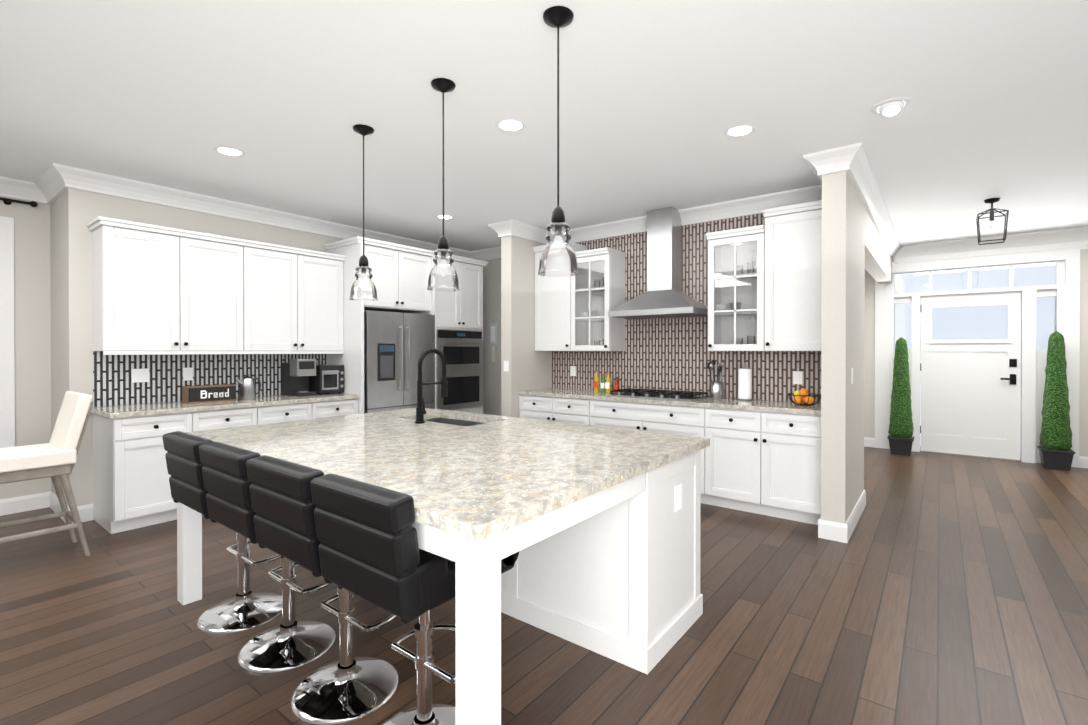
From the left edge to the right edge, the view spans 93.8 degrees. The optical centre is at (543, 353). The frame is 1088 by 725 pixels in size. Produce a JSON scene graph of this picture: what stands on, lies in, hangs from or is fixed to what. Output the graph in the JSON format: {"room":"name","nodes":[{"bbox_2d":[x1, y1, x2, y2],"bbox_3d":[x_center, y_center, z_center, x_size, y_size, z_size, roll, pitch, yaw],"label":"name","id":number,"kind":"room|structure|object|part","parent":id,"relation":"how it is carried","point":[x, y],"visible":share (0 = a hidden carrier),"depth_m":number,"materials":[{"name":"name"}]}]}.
{"room":"kitchen","nodes":[
{"label":"kitchen","id":0,"kind":"room"},
{"bbox_2d":[0,196,50,499],"bbox_3d":[-5.899,-0.040,2.601,0.150,2.800,4.880,0,0,38],"label":"wall","id":1,"kind":"structure","parent":0,"point":[32,319],"depth_m":4.38,"materials":[{"name":"paint"}]},
{"bbox_2d":[0,216,14,447],"bbox_3d":[-4.874,-0.101,3.820,0.130,2.070,1.285,0,0,38],"label":"window unit","id":2,"kind":"structure","parent":1,"relation":"in","point":[7,397],"depth_m":4.26,"materials":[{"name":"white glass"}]},
{"bbox_2d":[0,197,37,206],"bbox_3d":[-4.870,-1.266,3.701,0.115,0.052,1.691,0,0,38],"label":"curtain rod","id":3,"kind":"object","parent":1,"relation":"attached to","point":[6,201],"visible":1,"depth_m":4.26,"materials":[{"name":"black metal"}]},
{"bbox_2d":[0,492,47,515],"bbox_3d":[-5.834,1.294,2.557,0.016,0.132,4.880,0,0,38],"label":"baseboard","id":4,"kind":"structure","parent":1,"relation":"attached to","point":[13,505],"depth_m":4.34,"materials":[{"name":"white wood"}]},
{"bbox_2d":[0,176,51,203],"bbox_3d":[-5.799,-1.369,2.516,0.105,0.142,4.880,0,0,38],"label":"crown molding","id":5,"kind":"structure","parent":1,"relation":"attached to","point":[9,187],"depth_m":4.27,"materials":[{"name":"white wood"}]},
{"bbox_2d":[50,191,66,502],"bbox_3d":[-4.109,-0.049,4.388,0.780,2.800,0.140,0,0,38],"label":"wall","id":6,"kind":"structure","parent":0,"point":[58,291],"depth_m":4.28,"materials":[{"name":"paint"}]},
{"bbox_2d":[32,169,64,201],"bbox_3d":[-4.042,-1.377,4.175,0.600,0.142,0.105,0,0,38],"label":"crown molding","id":7,"kind":"structure","parent":6,"relation":"attached to","point":[41,192],"depth_m":4.31,"materials":[{"name":"white wood"}]},
{"bbox_2d":[48,491,70,522],"bbox_3d":[-4.032,1.286,4.236,0.736,0.132,0.016,0,0,38],"label":"baseboard","id":8,"kind":"structure","parent":6,"relation":"attached to","point":[53,502],"depth_m":4.33,"materials":[{"name":"white wood"}]},
{"bbox_2d":[65,188,342,519],"bbox_3d":[-1.304,-0.063,7.260,0.120,2.800,8.120,0,0,38],"label":"wall","id":9,"kind":"structure","parent":0,"point":[83,208],"depth_m":4.11,"materials":[{"name":"paint"}]},
{"bbox_2d":[90,220,189,351],"bbox_3d":[-3.353,-0.518,4.241,0.348,1.000,0.561,0,0,38],"label":"upper cabinet","id":10,"kind":"object","parent":9,"relation":"attached to","point":[159,290],"depth_m":4.10,"materials":[{"name":"white wood"}]},
{"bbox_2d":[93,351,326,406],"bbox_3d":[-3.045,0.206,4.917,0.011,0.453,1.996,0,0,38],"label":"wall tiles","id":11,"kind":"structure","parent":9,"relation":"attached to","point":[113,385],"depth_m":4.56,"materials":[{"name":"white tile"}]},
{"bbox_2d":[132,369,148,382],"bbox_3d":[-3.462,0.191,4.367,0.006,0.116,0.121,0,0,38],"label":"outlet","id":12,"kind":"object","parent":11,"relation":"attached to","point":[140,375],"visible":1,"depth_m":4.37,"materials":[{"name":"white plastic"}]},
{"bbox_2d":[183,368,192,380],"bbox_3d":[-3.247,0.190,4.643,0.006,0.116,0.075,0,0,38],"label":"electrical outlet","id":13,"kind":"object","parent":11,"relation":"attached to","point":[187,373],"visible":1,"depth_m":4.64,"materials":[{"name":"white plastic"}]},
{"bbox_2d":[190,232,253,351],"bbox_3d":[-3.064,-0.520,4.612,0.348,1.000,0.622,0,0,38],"label":"upper cabinet","id":14,"kind":"object","parent":9,"relation":"attached to","point":[221,269],"depth_m":4.56,"materials":[{"name":"white wood"}]},
{"bbox_2d":[48,163,471,257],"bbox_3d":[-2.399,-1.385,5.664,0.105,0.142,4.475,0,0,38],"label":"crown molding","id":15,"kind":"structure","parent":9,"relation":"attached to","point":[55,181],"depth_m":4.72,"materials":[{"name":"white wood"}]},
{"bbox_2d":[254,244,305,351],"bbox_3d":[-2.757,-0.522,5.006,0.348,1.000,0.622,0,0,38],"label":"upper cabinet","id":16,"kind":"object","parent":9,"relation":"attached to","point":[279,273],"depth_m":4.97,"materials":[{"name":"white wood"}]},
{"bbox_2d":[306,252,345,351],"bbox_3d":[-2.469,-0.524,5.377,0.348,1.000,0.561,0,0,38],"label":"upper cabinet","id":17,"kind":"object","parent":9,"relation":"attached to","point":[325,275],"depth_m":5.34,"materials":[{"name":"white wood"}]},
{"bbox_2d":[326,240,405,311],"bbox_3d":[-2.003,-0.841,5.746,0.628,0.690,0.526,0,0,38],"label":"upper cabinet","id":18,"kind":"object","parent":9,"relation":"attached to","point":[387,262],"depth_m":5.53,"materials":[{"name":"white wood"}]},
{"bbox_2d":[400,248,429,312],"bbox_3d":[-1.755,-0.842,6.064,0.628,0.690,0.526,0,0,38],"label":"upper cabinet","id":19,"kind":"object","parent":9,"relation":"attached to","point":[417,263],"depth_m":5.93,"materials":[{"name":"white wood"}]},
{"bbox_2d":[483,259,500,415],"bbox_3d":[-0.437,-0.062,7.055,1.500,2.800,0.120,0,0,38],"label":"wall","id":20,"kind":"structure","parent":0,"point":[491,313],"depth_m":7.21,"materials":[{"name":"paint"}]},
{"bbox_2d":[472,246,500,260],"bbox_3d":[-0.458,-1.391,6.923,1.380,0.142,0.105,0,0,38],"label":"crown molding","id":21,"kind":"structure","parent":20,"relation":"attached to","point":[494,253],"depth_m":7.18,"materials":[{"name":"white wood"}]},
{"bbox_2d":[490,320,496,361],"bbox_3d":[-0.717,-0.177,7.183,0.120,0.588,0.016,0,0,38],"label":"decor","id":22,"kind":"object","parent":20,"relation":"attached to","point":[493,333],"visible":1,"depth_m":7.17,"materials":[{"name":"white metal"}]},
{"bbox_2d":[501,236,551,417],"bbox_3d":[-0.191,-0.057,6.027,0.150,2.800,0.760,0,0,38],"label":"wall","id":23,"kind":"structure","parent":0,"point":[530,367],"depth_m":5.78,"materials":[{"name":"paint"}]},
{"bbox_2d":[488,222,499,237],"bbox_3d":[-0.296,-1.387,6.093,0.105,0.142,0.955,0,0,38],"label":"crown molding","id":24,"kind":"structure","parent":23,"relation":"attached to","point":[496,226],"depth_m":5.72,"materials":[{"name":"white wood"}]},
{"bbox_2d":[504,361,508,370],"bbox_3d":[-0.428,0.144,5.724,0.070,0.120,0.008,0,0,38],"label":"switch","id":25,"kind":"object","parent":23,"relation":"attached to","point":[506,365],"visible":1,"depth_m":5.72,"materials":[{"name":"white plastic"}]},
{"bbox_2d":[500,219,555,244],"bbox_3d":[-0.171,-1.386,5.863,0.135,0.142,0.745,0,0,38],"label":"crown molding","id":26,"kind":"structure","parent":23,"relation":"attached to","point":[511,227],"depth_m":5.76,"materials":[{"name":"white wood"}]},
{"bbox_2d":[0,446,1087,724],"bbox_3d":[0.968,1.376,4.308,14.000,0.050,16.000,0,0,38],"label":"floor","id":27,"kind":"structure","parent":0,"point":[942,590],"depth_m":2.50,"materials":[{"name":"brown wood"}]},
{"bbox_2d":[0,391,93,555],"bbox_3d":[-3.373,0.815,3.320,0.480,1.089,0.592,0,0,38],"label":"dining chair","id":28,"kind":"object","parent":27,"relation":"on","point":[55,458],"visible":1,"depth_m":3.33,"materials":[{"name":"fabric"}]},
{"bbox_2d":[91,412,201,533],"bbox_3d":[-3.242,0.914,4.162,0.628,0.875,0.561,0,0,38],"label":"base cabinet","id":29,"kind":"object","parent":27,"relation":"on","point":[131,485],"depth_m":3.91,"materials":[{"name":"white wood"}]},
{"bbox_2d":[91,392,357,419],"bbox_3d":[-2.803,0.454,4.712,0.643,0.040,2.023,0,0,38],"label":"countertop","id":30,"kind":"structure","parent":29,"relation":"on","point":[119,412],"depth_m":4.33,"materials":[{"name":"beige stone"}]},
{"bbox_2d":[182,384,235,403],"bbox_3d":[-2.992,0.359,4.553,0.163,0.150,0.378,0,0,38],"label":"bread box","id":31,"kind":"object","parent":30,"relation":"on","point":[207,393],"visible":1,"depth_m":4.48,"materials":[{"name":"brown wood"}]},
{"bbox_2d":[236,374,260,399],"bbox_3d":[-2.802,0.317,4.832,0.136,0.232,0.225,0,0,38],"label":"kettle","id":32,"kind":"object","parent":30,"relation":"on","point":[247,389],"visible":1,"depth_m":4.78,"materials":[{"name":"silver metal"}]},
{"bbox_2d":[282,359,315,395],"bbox_3d":[-2.526,0.246,5.248,0.324,0.370,0.200,0,0,38],"label":"coffee maker","id":33,"kind":"object","parent":30,"relation":"on","point":[296,373],"visible":1,"depth_m":5.18,"materials":[{"name":"black plastic"}]},
{"bbox_2d":[309,365,343,394],"bbox_3d":[-2.333,0.280,5.440,0.353,0.300,0.270,0,0,38],"label":"toaster oven","id":34,"kind":"object","parent":30,"relation":"on","point":[328,379],"visible":0.92,"depth_m":5.33,"materials":[{"name":"black metal"}]},
{"bbox_2d":[202,408,265,430],"bbox_3d":[-2.954,0.913,4.533,0.628,0.875,0.622,0,0,38],"label":"base cabinet","id":35,"kind":"object","parent":27,"relation":"on","point":[229,417],"depth_m":4.38,"materials":[{"name":"white wood"}]},
{"bbox_2d":[197,533,281,633],"bbox_3d":[-1.567,1.059,2.678,0.410,0.600,0.436,0,0,38],"label":"stool","id":36,"kind":"object","parent":27,"relation":"on","point":[245,608],"visible":0.67,"depth_m":2.63,"materials":[{"name":"silver metal"}]},
{"bbox_2d":[162,431,212,518],"bbox_3d":[-1.590,0.583,2.646,0.450,0.368,0.539,0,0,38],"label":"seat","id":37,"kind":"object","parent":36,"relation":"on","point":[185,465],"visible":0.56,"depth_m":2.41,"materials":[{"name":"black leather"}]},
{"bbox_2d":[237,556,335,673],"bbox_3d":[-1.180,1.061,2.377,0.410,0.600,0.436,0,0,38],"label":"stool","id":38,"kind":"object","parent":27,"relation":"on","point":[289,643],"visible":0.71,"depth_m":2.33,"materials":[{"name":"silver metal"}]},
{"bbox_2d":[199,442,260,543],"bbox_3d":[-1.203,0.585,2.345,0.450,0.368,0.539,0,0,38],"label":"seat","id":39,"kind":"object","parent":38,"relation":"on","point":[227,482],"visible":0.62,"depth_m":2.11,"materials":[{"name":"black leather"}]},
{"bbox_2d":[266,400,321,423],"bbox_3d":[-2.647,0.911,4.927,0.628,0.875,0.622,0,0,38],"label":"base cabinet","id":40,"kind":"object","parent":27,"relation":"on","point":[276,413],"depth_m":4.78,"materials":[{"name":"white wood"}]},
{"bbox_2d":[322,396,361,417],"bbox_3d":[-2.358,0.909,5.298,0.628,0.875,0.561,0,0,38],"label":"base cabinet","id":41,"kind":"object","parent":27,"relation":"on","point":[330,408],"depth_m":5.18,"materials":[{"name":"white wood"}]},
{"bbox_2d":[290,586,398,724],"bbox_3d":[-0.793,1.062,2.076,0.410,0.600,0.436,0,0,38],"label":"stool","id":42,"kind":"object","parent":27,"relation":"on","point":[348,686],"visible":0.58,"depth_m":2.03,"materials":[{"name":"silver metal"}]},
{"bbox_2d":[246,455,323,576],"bbox_3d":[-0.817,0.586,2.044,0.450,0.368,0.539,0,0,38],"label":"seat","id":43,"kind":"object","parent":42,"relation":"on","point":[284,506],"visible":0.6,"depth_m":1.81,"materials":[{"name":"black leather"}]},
{"bbox_2d":[364,310,434,412],"bbox_3d":[-1.804,0.444,5.853,0.721,1.800,0.900,0,0,38],"label":"fridge","id":44,"kind":"object","parent":27,"relation":"on","point":[396,344],"visible":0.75,"depth_m":5.59,"materials":[{"name":"silver metal"}]},
{"bbox_2d":[380,610,455,724],"bbox_3d":[-0.407,1.064,1.775,0.410,0.600,0.436,0,0,38],"label":"stool","id":45,"kind":"object","parent":27,"relation":"on","point":[425,709],"visible":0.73,"depth_m":1.75,"materials":[{"name":"silver metal"}]},
{"bbox_2d":[310,473,518,623],"bbox_3d":[-0.430,0.587,1.743,0.450,0.368,0.539,0,0,38],"label":"seat","id":46,"kind":"object","parent":45,"relation":"on","point":[369,550],"visible":0.85,"depth_m":1.50,"materials":[{"name":"black leather"}]},
{"bbox_2d":[177,408,709,724],"bbox_3d":[-0.590,0.901,2.728,2.380,0.915,1.695,0,0,38],"label":"kitchen island","id":47,"kind":"object","parent":27,"relation":"on","point":[612,572],"depth_m":2.26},
{"bbox_2d":[415,348,447,423],"bbox_3d":[-0.717,0.203,3.291,0.088,0.474,0.257,0,0,38],"label":"faucet","id":48,"kind":"object","parent":47,"relation":"on","point":[420,407],"visible":1,"depth_m":3.22,"materials":[{"name":"black metal"}]},
{"bbox_3d":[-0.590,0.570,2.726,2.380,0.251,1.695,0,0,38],"label":"kitchen island top","id":49,"kind":"part","parent":47,"relation":"part of","materials":[{"name":"beige stone"}]},
{"bbox_2d":[414,252,486,413],"bbox_3d":[-1.299,0.075,6.614,0.678,2.530,0.895,0,0,38],"label":"tall cabinet","id":50,"kind":"object","parent":27,"relation":"on","point":[462,309],"depth_m":6.44,"materials":[{"name":"white wood"}]},
{"bbox_2d":[436,329,482,409],"bbox_3d":[-1.034,0.201,6.431,0.102,0.990,0.760,0,0,38],"label":"wall oven","id":51,"kind":"object","parent":50,"relation":"in","point":[461,351],"visible":0.83,"depth_m":6.41,"materials":[{"name":"silver metal"}]},
{"bbox_2d":[518,200,821,524],"bbox_3d":[1.115,0.052,5.068,3.086,2.590,0.646,0,0,38],"label":"kitchen cabinet","id":52,"kind":"object","parent":27,"relation":"on","point":[761,457],"visible":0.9,"depth_m":4.46,"materials":[{"name":"wood"}]},
{"bbox_2d":[593,370,598,391],"bbox_3d":[0.584,0.308,5.666,0.058,0.240,0.061,0,0,38],"label":"bottle","id":53,"kind":"object","parent":52,"relation":"on","point":[596,383],"visible":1,"depth_m":5.64,"materials":[{"name":"glass"}]},
{"bbox_2d":[601,374,605,391],"bbox_3d":[0.659,0.329,5.633,0.055,0.200,0.057,0,0,38],"label":"bottle","id":54,"kind":"object","parent":52,"relation":"on","point":[603,381],"visible":0.92,"depth_m":5.61,"materials":[{"name":"green glass"}]},
{"bbox_2d":[605,372,610,392],"bbox_3d":[0.704,0.319,5.560,0.058,0.220,0.061,0,0,38],"label":"bottle","id":55,"kind":"object","parent":52,"relation":"on","point":[608,385],"visible":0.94,"depth_m":5.54,"materials":[{"name":"glass"}]},
{"bbox_2d":[614,377,618,392],"bbox_3d":[0.798,0.344,5.575,0.051,0.170,0.052,0,0,38],"label":"bottle","id":56,"kind":"object","parent":52,"relation":"on","point":[616,386],"visible":0.96,"depth_m":5.56,"materials":[{"name":"glass"}]},
{"bbox_2d":[605,388,710,400],"bbox_3d":[1.130,0.407,5.090,0.910,0.048,0.500,0,0,38],"label":"cooktop","id":57,"kind":"object","parent":52,"relation":"on","point":[663,394],"visible":1,"depth_m":5.00,"materials":[{"name":"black metal"}]},
{"bbox_2d":[707,360,724,398],"bbox_3d":[1.647,0.247,4.880,0.172,0.372,0.167,0,0,38],"label":"utensil crock","id":58,"kind":"object","parent":52,"relation":"on","point":[717,389],"visible":1,"depth_m":4.83,"materials":[{"name":"silver metal"}]},
{"bbox_2d":[736,363,753,400],"bbox_3d":[1.864,0.259,4.721,0.150,0.348,0.148,0,0,38],"label":"paper towel","id":59,"kind":"object","parent":52,"relation":"on","point":[744,384],"visible":1,"depth_m":4.67,"materials":[{"name":"white paper"}]},
{"bbox_2d":[786,388,820,405],"bbox_3d":[2.184,0.365,4.270,0.277,0.141,0.277,0,0,38],"label":"fruit bowl","id":60,"kind":"object","parent":52,"relation":"on","point":[805,398],"visible":1,"depth_m":4.25,"materials":[{"name":"orange food"}]},
{"bbox_2d":[887,337,913,455],"bbox_3d":[4.756,0.564,6.780,0.283,1.550,0.280,0,0,38],"label":"topiary","id":61,"kind":"object","parent":27,"relation":"on","point":[900,437],"visible":1,"depth_m":6.70,"materials":[{"name":"green plant"}]},
{"bbox_2d":[1037,331,1074,470],"bbox_3d":[5.991,0.543,5.958,0.283,1.600,0.280,0,0,38],"label":"topiary","id":62,"kind":"object","parent":27,"relation":"on","point":[1056,452],"visible":1,"depth_m":5.89,"materials":[{"name":"green plant"}]},
{"bbox_2d":[0,0,1087,250],"bbox_3d":[0.968,-1.474,4.294,14.000,0.050,16.000,0,0,38],"label":"ceiling","id":63,"kind":"structure","parent":0,"point":[658,98],"depth_m":2.95,"materials":[{"name":"paint"}]},
{"bbox_2d":[213,146,244,156],"bbox_3d":[-2.250,-1.441,3.644,0.196,0.006,0.196,0,0,38],"label":"recessed light","id":64,"kind":"object","parent":63,"relation":"in","point":[228,151],"visible":1,"depth_m":3.64,"materials":[{"name":"white plastic"}]},
{"bbox_2d":[349,124,377,300],"bbox_3d":[-1.160,-0.893,3.273,0.176,1.098,0.176,0,0,38],"label":"pendant light","id":65,"kind":"object","parent":63,"relation":"hanging from","point":[363,131],"visible":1,"depth_m":3.27,"materials":[{"name":"clear glass"}]},
{"bbox_2d":[427,78,459,291],"bbox_3d":[-0.539,-0.890,2.727,0.176,1.098,0.176,0,0,38],"label":"pendant light","id":66,"kind":"object","parent":63,"relation":"hanging from","point":[443,85],"visible":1,"depth_m":2.72,"materials":[{"name":"clear glass"}]},
{"bbox_2d":[436,215,453,219],"bbox_3d":[-1.054,-1.450,5.425,0.196,0.006,0.196,0,0,38],"label":"recessed light","id":67,"kind":"object","parent":63,"relation":"in","point":[447,217],"visible":0.92,"depth_m":5.43,"materials":[{"name":"white plastic"}]},
{"bbox_2d":[495,118,525,131],"bbox_3d":[-0.209,-1.439,3.221,0.196,0.006,0.196,0,0,38],"label":"recessed light","id":68,"kind":"object","parent":63,"relation":"in","point":[510,125],"visible":1,"depth_m":3.22,"materials":[{"name":"white plastic"}]},
{"bbox_2d":[538,6,578,276],"bbox_3d":[0.061,-0.887,2.171,0.176,1.098,0.176,0,0,38],"label":"pendant light","id":69,"kind":"object","parent":63,"relation":"hanging from","point":[557,17],"visible":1,"depth_m":2.17,"materials":[{"name":"clear glass"}]},
{"bbox_2d":[724,124,755,136],"bbox_3d":[1.270,-1.440,3.299,0.196,0.006,0.196,0,0,38],"label":"recessed light","id":70,"kind":"object","parent":63,"relation":"in","point":[741,130],"visible":1,"depth_m":3.29,"materials":[{"name":"white"}]},
{"bbox_2d":[870,96,912,116],"bbox_3d":[2.018,-1.421,2.958,0.210,0.064,0.210,0,0,38],"label":"ceiling spotlight","id":71,"kind":"object","parent":63,"relation":"attached to","point":[892,107],"visible":1,"depth_m":2.93,"materials":[{"name":"white plastic"}]},
{"bbox_2d":[976,198,1008,244],"bbox_3d":[4.226,-1.248,4.801,0.221,0.403,0.221,0,0,38],"label":"lantern","id":72,"kind":"object","parent":63,"relation":"hanging from","point":[991,212],"visible":1,"depth_m":4.79,"materials":[{"name":"black metal"}]},
{"bbox_2d":[556,187,815,242],"bbox_3d":[1.289,-1.383,5.285,3.090,0.142,0.105,0,0,38],"label":"crown molding","id":73,"kind":"structure","parent":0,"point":[756,204],"depth_m":5.01,"materials":[{"name":"white wood"}]},
{"bbox_2d":[563,198,863,497],"bbox_3d":[1.390,-0.054,5.418,3.395,2.800,0.220,0,0,38],"label":"wall","id":74,"kind":"structure","parent":0,"point":[861,346],"depth_m":4.37,"materials":[{"name":"paint"}]},
{"bbox_2d":[552,213,820,402],"bbox_3d":[1.317,-0.511,5.326,3.090,1.883,0.011,0,0,38],"label":"wall tiles","id":75,"kind":"structure","parent":74,"relation":"attached to","point":[674,354],"depth_m":5.23,"materials":[{"name":"tile"}]},
{"bbox_2d":[570,366,575,375],"bbox_3d":[0.345,0.212,6.074,0.075,0.116,0.006,0,0,38],"label":"electrical outlet","id":76,"kind":"object","parent":75,"relation":"attached to","point":[572,370],"visible":1,"depth_m":6.07,"materials":[{"name":"white plastic"}]},
{"bbox_2d":[608,207,707,318],"bbox_3d":[1.159,-0.910,5.121,0.900,1.082,0.500,0,0,38],"label":"range hood","id":77,"kind":"object","parent":75,"relation":"attached to","point":[664,296],"visible":0.88,"depth_m":5.09,"materials":[{"name":"silver metal"}]},
{"bbox_2d":[793,371,801,383],"bbox_3d":[2.278,0.220,4.569,0.075,0.116,0.006,0,0,38],"label":"electrical outlet","id":78,"kind":"object","parent":75,"relation":"attached to","point":[797,377],"visible":1,"depth_m":4.57,"materials":[{"name":"white plastic"}]},
{"bbox_2d":[821,171,891,523],"bbox_3d":[3.445,-0.054,5.421,0.155,2.800,4.390,0,0,38],"label":"wall","id":79,"kind":"structure","parent":0,"point":[840,394],"depth_m":3.72,"materials":[{"name":"paint"}]},
{"bbox_2d":[803,150,839,200],"bbox_3d":[2.189,-1.376,3.988,0.135,0.142,0.805,0,0,38],"label":"crown molding","id":80,"kind":"structure","parent":79,"relation":"attached to","point":[821,163],"depth_m":3.69,"materials":[{"name":"white wood"}]},
{"bbox_2d":[851,368,852,383],"bbox_3d":[2.362,0.173,3.896,0.008,0.120,0.070,0,0,38],"label":"outlet","id":81,"kind":"object","parent":79,"relation":"attached to","point":[851,375],"visible":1,"depth_m":3.88,"materials":[{"name":"white plastic"}]},
{"bbox_2d":[843,490,865,542],"bbox_3d":[2.515,1.286,4.093,0.016,0.132,1.172,0,0,38],"label":"baseboard","id":82,"kind":"structure","parent":79,"relation":"attached to","point":[848,528],"depth_m":3.93,"materials":[{"name":"white wood"}]},
{"bbox_2d":[840,142,903,261],"bbox_3d":[3.518,-1.334,5.292,0.120,0.240,4.495,0,0,38],"label":"crown molding","id":83,"kind":"structure","parent":79,"relation":"attached to","point":[854,160],"depth_m":4.34,"materials":[{"name":"white wood"}]},
{"bbox_2d":[864,249,1087,456],"bbox_3d":[3.842,-0.067,7.995,14.000,2.800,0.160,0,0,38],"label":"wall","id":84,"kind":"structure","parent":0,"point":[869,374],"depth_m":7.23,"materials":[{"name":"paint"}]},
{"bbox_2d":[864,437,874,446],"bbox_3d":[1.480,1.258,9.728,8.150,0.132,0.016,0,0,38],"label":"baseboard","id":85,"kind":"structure","parent":84,"relation":"attached to","point":[868,442],"depth_m":7.26,"materials":[{"name":"white wood"}]},
{"bbox_2d":[894,261,1055,459],"bbox_3d":[5.524,0.105,6.615,1.610,2.441,0.103,0,0,38],"label":"front door","id":86,"kind":"structure","parent":84,"relation":"in","point":[970,396],"depth_m":6.60,"materials":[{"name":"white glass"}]},
{"bbox_2d":[875,245,1082,467],"bbox_3d":[5.537,0.035,6.655,2.060,2.610,0.194,0,0,38],"label":"door frame","id":87,"kind":"structure","parent":84,"relation":"attached to","point":[1065,290],"depth_m":6.27,"materials":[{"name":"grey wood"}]},
{"bbox_2d":[904,227,1087,260],"bbox_3d":[5.841,-1.338,6.249,2.370,0.240,0.130,0,0,38],"label":"crown molding","id":88,"kind":"structure","parent":84,"relation":"attached to","point":[1071,236],"depth_m":6.35,"materials":[{"name":"white wood"}]},
{"bbox_2d":[1079,456,1087,467],"bbox_3d":[6.586,1.278,5.754,0.750,0.132,0.016,0,0,38],"label":"baseboard","id":89,"kind":"structure","parent":84,"relation":"attached to","point":[1083,461],"depth_m":5.96,"materials":[{"name":"white wood"}]},
{"label":"outside","id":90,"kind":"structure","parent":0,"visible":0},
{"bbox_2d":[894,262,1055,445],"bbox_3d":[5.834,-0.062,7.053,2.900,3.200,0.020,0,0,38],"label":"window","id":91,"kind":"structure","parent":90,"point":[981,278],"depth_m":6.97,"materials":[{"name":"clear glass"}]}
]}

